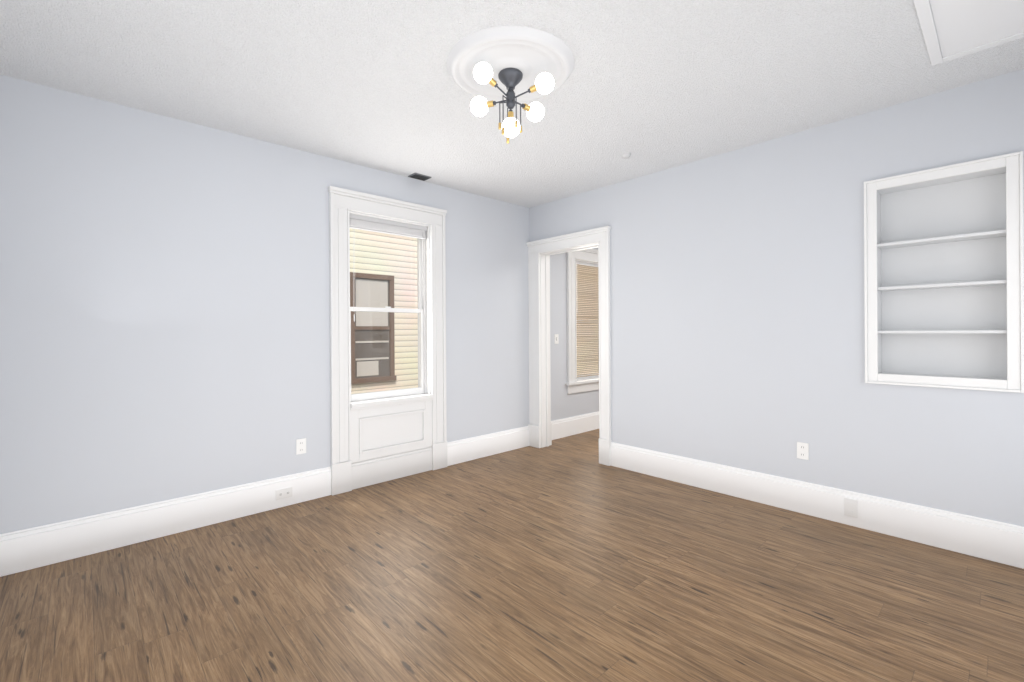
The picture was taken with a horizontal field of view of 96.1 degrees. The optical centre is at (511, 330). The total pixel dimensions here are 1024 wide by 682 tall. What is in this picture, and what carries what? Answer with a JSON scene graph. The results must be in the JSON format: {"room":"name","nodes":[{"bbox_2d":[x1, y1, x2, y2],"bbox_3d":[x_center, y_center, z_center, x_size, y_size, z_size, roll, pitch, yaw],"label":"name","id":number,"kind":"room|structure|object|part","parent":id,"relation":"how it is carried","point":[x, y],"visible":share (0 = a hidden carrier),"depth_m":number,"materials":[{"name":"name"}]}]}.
{"room":"empty living room","nodes":[
{"label":"empty living room","id":0,"kind":"room"},
{"bbox_2d":[0,75,598,533],"bbox_3d":[-0.226,-0.049,4.985,8.070,2.800,0.220,0,0,-43],"label":"wall","id":1,"kind":"structure","parent":0,"point":[164,307],"depth_m":3.03,"materials":[{"name":"paint"}]},
{"bbox_2d":[0,467,330,576],"bbox_3d":[-2.175,1.201,2.998,1.995,0.225,0.019,0,0,-43],"label":"baseboard","id":2,"kind":"structure","parent":1,"relation":"attached to","point":[62,541],"depth_m":2.88,"materials":[{"name":"white wood"}]},
{"bbox_2d":[276,487,291,499],"bbox_3d":[-1.696,1.210,3.425,0.115,0.072,0.009,0,0,-43],"label":"outlet","id":3,"kind":"object","parent":2,"relation":"attached to","point":[283,493],"visible":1,"depth_m":3.42,"materials":[{"name":"white plastic"}]},
{"bbox_2d":[296,438,305,454],"bbox_3d":[-1.616,0.885,3.528,0.072,0.115,0.009,0,0,-43],"label":"outlet","id":4,"kind":"object","parent":1,"relation":"attached to","point":[300,446],"visible":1,"depth_m":3.52,"materials":[{"name":"white plastic"}]},
{"bbox_2d":[327,186,446,495],"bbox_3d":[-1.128,0.077,4.135,1.124,2.460,0.312,0,0,-43],"label":"window","id":5,"kind":"structure","parent":1,"relation":"in","point":[376,441],"depth_m":4.03,"materials":[{"name":"white wood"}]},
{"bbox_3d":[-1.131,-0.199,4.136,0.694,1.478,0.035,0,0,-43],"label":"window glass","id":6,"kind":"part","parent":5,"relation":"part of","materials":[{"name":"clear glass"}]},
{"bbox_3d":[-1.169,-0.165,4.177,0.890,1.625,0.197,0,0,-43],"label":"window main sash","id":7,"kind":"part","parent":5,"relation":"part of","materials":[{"name":"white wood"}]},
{"bbox_2d":[349,213,426,321],"bbox_3d":[-1.083,-0.529,4.083,0.752,0.898,0.040,0,0,-43],"label":"window blind","id":8,"kind":"object","parent":5,"relation":"attached to","point":[367,223],"visible":0.85,"depth_m":4.04,"materials":[{"name":"grey"}]},
{"bbox_2d":[447,426,528,465],"bbox_3d":[-0.213,1.189,4.828,1.175,0.225,0.019,0,0,-43],"label":"baseboard","id":9,"kind":"structure","parent":1,"relation":"attached to","point":[459,451],"depth_m":4.77,"materials":[{"name":"white wood"}]},
{"bbox_2d":[554,334,558,343],"bbox_3d":[0.538,0.097,5.538,0.072,0.115,0.012,0,0,-43],"label":"light switch","id":10,"kind":"object","parent":1,"relation":"attached to","point":[556,338],"visible":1,"depth_m":5.54,"materials":[{"name":"white plastic"}]},
{"bbox_2d":[551,411,598,439],"bbox_3d":[1.468,1.179,6.395,3.160,0.225,0.019,0,0,-43],"label":"baseboard","id":11,"kind":"structure","parent":1,"relation":"attached to","point":[565,427],"depth_m":5.74,"materials":[{"name":"white wood"}]},
{"bbox_2d":[566,249,598,393],"bbox_3d":[1.003,-0.145,6.123,1.140,1.842,0.312,0,0,-43],"label":"window","id":12,"kind":"structure","parent":1,"relation":"in","point":[573,384],"depth_m":5.74,"materials":[{"name":"white"}]},
{"bbox_2d":[576,261,598,380],"bbox_3d":[1.052,-0.131,6.071,0.742,1.521,0.040,0,0,-43],"label":"blind","id":13,"kind":"object","parent":12,"relation":"attached to","point":[583,289],"visible":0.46,"depth_m":6.01,"materials":[{"name":"beige"}]},
{"bbox_3d":[0.964,-0.103,6.165,0.880,1.575,0.197,0,0,-43],"label":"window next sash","id":14,"kind":"part","parent":12,"relation":"part of","materials":[{"name":"glass"}]},
{"bbox_2d":[0,429,1023,681],"bbox_3d":[1.290,1.392,3.369,8.070,0.200,4.640,0,0,-43],"label":"floor","id":15,"kind":"structure","parent":0,"point":[568,559],"depth_m":2.26,"materials":[{"name":"brown wood"}]},
{"bbox_2d":[0,0,1023,207],"bbox_3d":[1.272,-1.508,3.369,8.070,0.200,4.640,0,0,-43],"label":"ceiling","id":16,"kind":"structure","parent":0,"point":[652,86],"depth_m":2.50,"materials":[{"name":"paint"}]},
{"bbox_2d":[408,173,430,180],"bbox_3d":[-0.833,-1.389,4.154,0.170,0.011,0.120,0,0,-43],"label":"ceiling vent","id":17,"kind":"object","parent":16,"relation":"in","point":[419,176],"visible":1,"depth_m":4.14,"materials":[{"name":"grey metal"}]},
{"bbox_2d":[447,26,573,143],"bbox_3d":[-0.007,-1.208,2.448,0.674,0.383,0.674,0,0,-43],"label":"ceiling light","id":18,"kind":"object","parent":16,"relation":"attached to","point":[510,66],"visible":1,"depth_m":2.38,"materials":[{"name":"white paint"}]},
{"bbox_2d":[485,67,538,143],"bbox_3d":[-0.005,-1.192,2.443,0.263,0.349,0.261,0,0,-43],"label":"chandelier","id":19,"kind":"object","parent":18,"relation":"attached to","point":[510,77],"depth_m":2.43,"materials":[{"name":"grey metal"}]},
{"bbox_2d":[621,152,630,158],"bbox_3d":[0.908,-1.391,3.658,0.076,0.030,0.076,0,0,-43],"label":"smoke detector","id":20,"kind":"object","parent":16,"relation":"attached to","point":[626,155],"visible":1,"depth_m":3.64,"materials":[{"name":"grey plastic"}]},
{"bbox_2d":[913,0,1023,65],"bbox_3d":[2.146,-1.407,1.934,0.790,0.012,0.630,0,0,-43],"label":"attic hatch","id":21,"kind":"object","parent":16,"relation":"attached to","point":[952,29],"visible":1,"depth_m":2.11,"materials":[{"name":"white"}]},
{"bbox_2d":[529,69,1023,526],"bbox_3d":[1.683,-0.060,3.744,0.130,2.800,4.200,0,0,-43],"label":"wall","id":22,"kind":"structure","parent":0,"point":[737,317],"depth_m":3.30,"materials":[{"name":"paint"}]},
{"bbox_2d":[527,226,611,465],"bbox_3d":[0.629,0.146,4.876,0.226,2.300,1.105,0,0,-43],"label":"door frame","id":23,"kind":"structure","parent":22,"relation":"attached to","point":[541,251],"depth_m":5.10,"materials":[{"name":"white wood"}]},
{"bbox_2d":[797,442,808,459],"bbox_3d":[2.054,0.848,3.251,0.009,0.115,0.072,0,0,-43],"label":"outlet","id":24,"kind":"object","parent":22,"relation":"attached to","point":[802,450],"visible":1,"depth_m":3.25,"materials":[{"name":"white plastic"}]},
{"bbox_2d":[611,442,1023,568],"bbox_3d":[2.000,1.175,3.303,0.019,0.225,3.075,0,0,-43],"label":"baseboard","id":25,"kind":"structure","parent":22,"relation":"attached to","point":[996,541],"depth_m":3.07,"materials":[{"name":"white wood"}]},
{"bbox_2d":[844,498,857,517],"bbox_3d":[2.233,1.166,3.033,0.009,0.115,0.072,0,0,-43],"label":"outlet","id":26,"kind":"object","parent":25,"relation":"attached to","point":[850,507],"visible":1,"depth_m":3.03,"materials":[{"name":"white plastic"}]},
{"bbox_2d":[864,151,1023,392],"bbox_3d":[2.586,-0.316,2.789,0.203,1.300,0.690,0,0,-43],"label":"shelf niche","id":27,"kind":"object","parent":22,"relation":"in","point":[944,275],"visible":1,"depth_m":2.80,"materials":[{"name":"white"}]},
{"label":"outside","id":28,"kind":"structure","parent":0,"visible":0},
{"bbox_2d":[350,228,597,393],"bbox_3d":[-0.556,-0.647,7.073,22.000,11.100,3.280,0,0,-43],"label":"house","id":29,"kind":"structure","parent":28,"point":[376,328],"depth_m":7.49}
]}

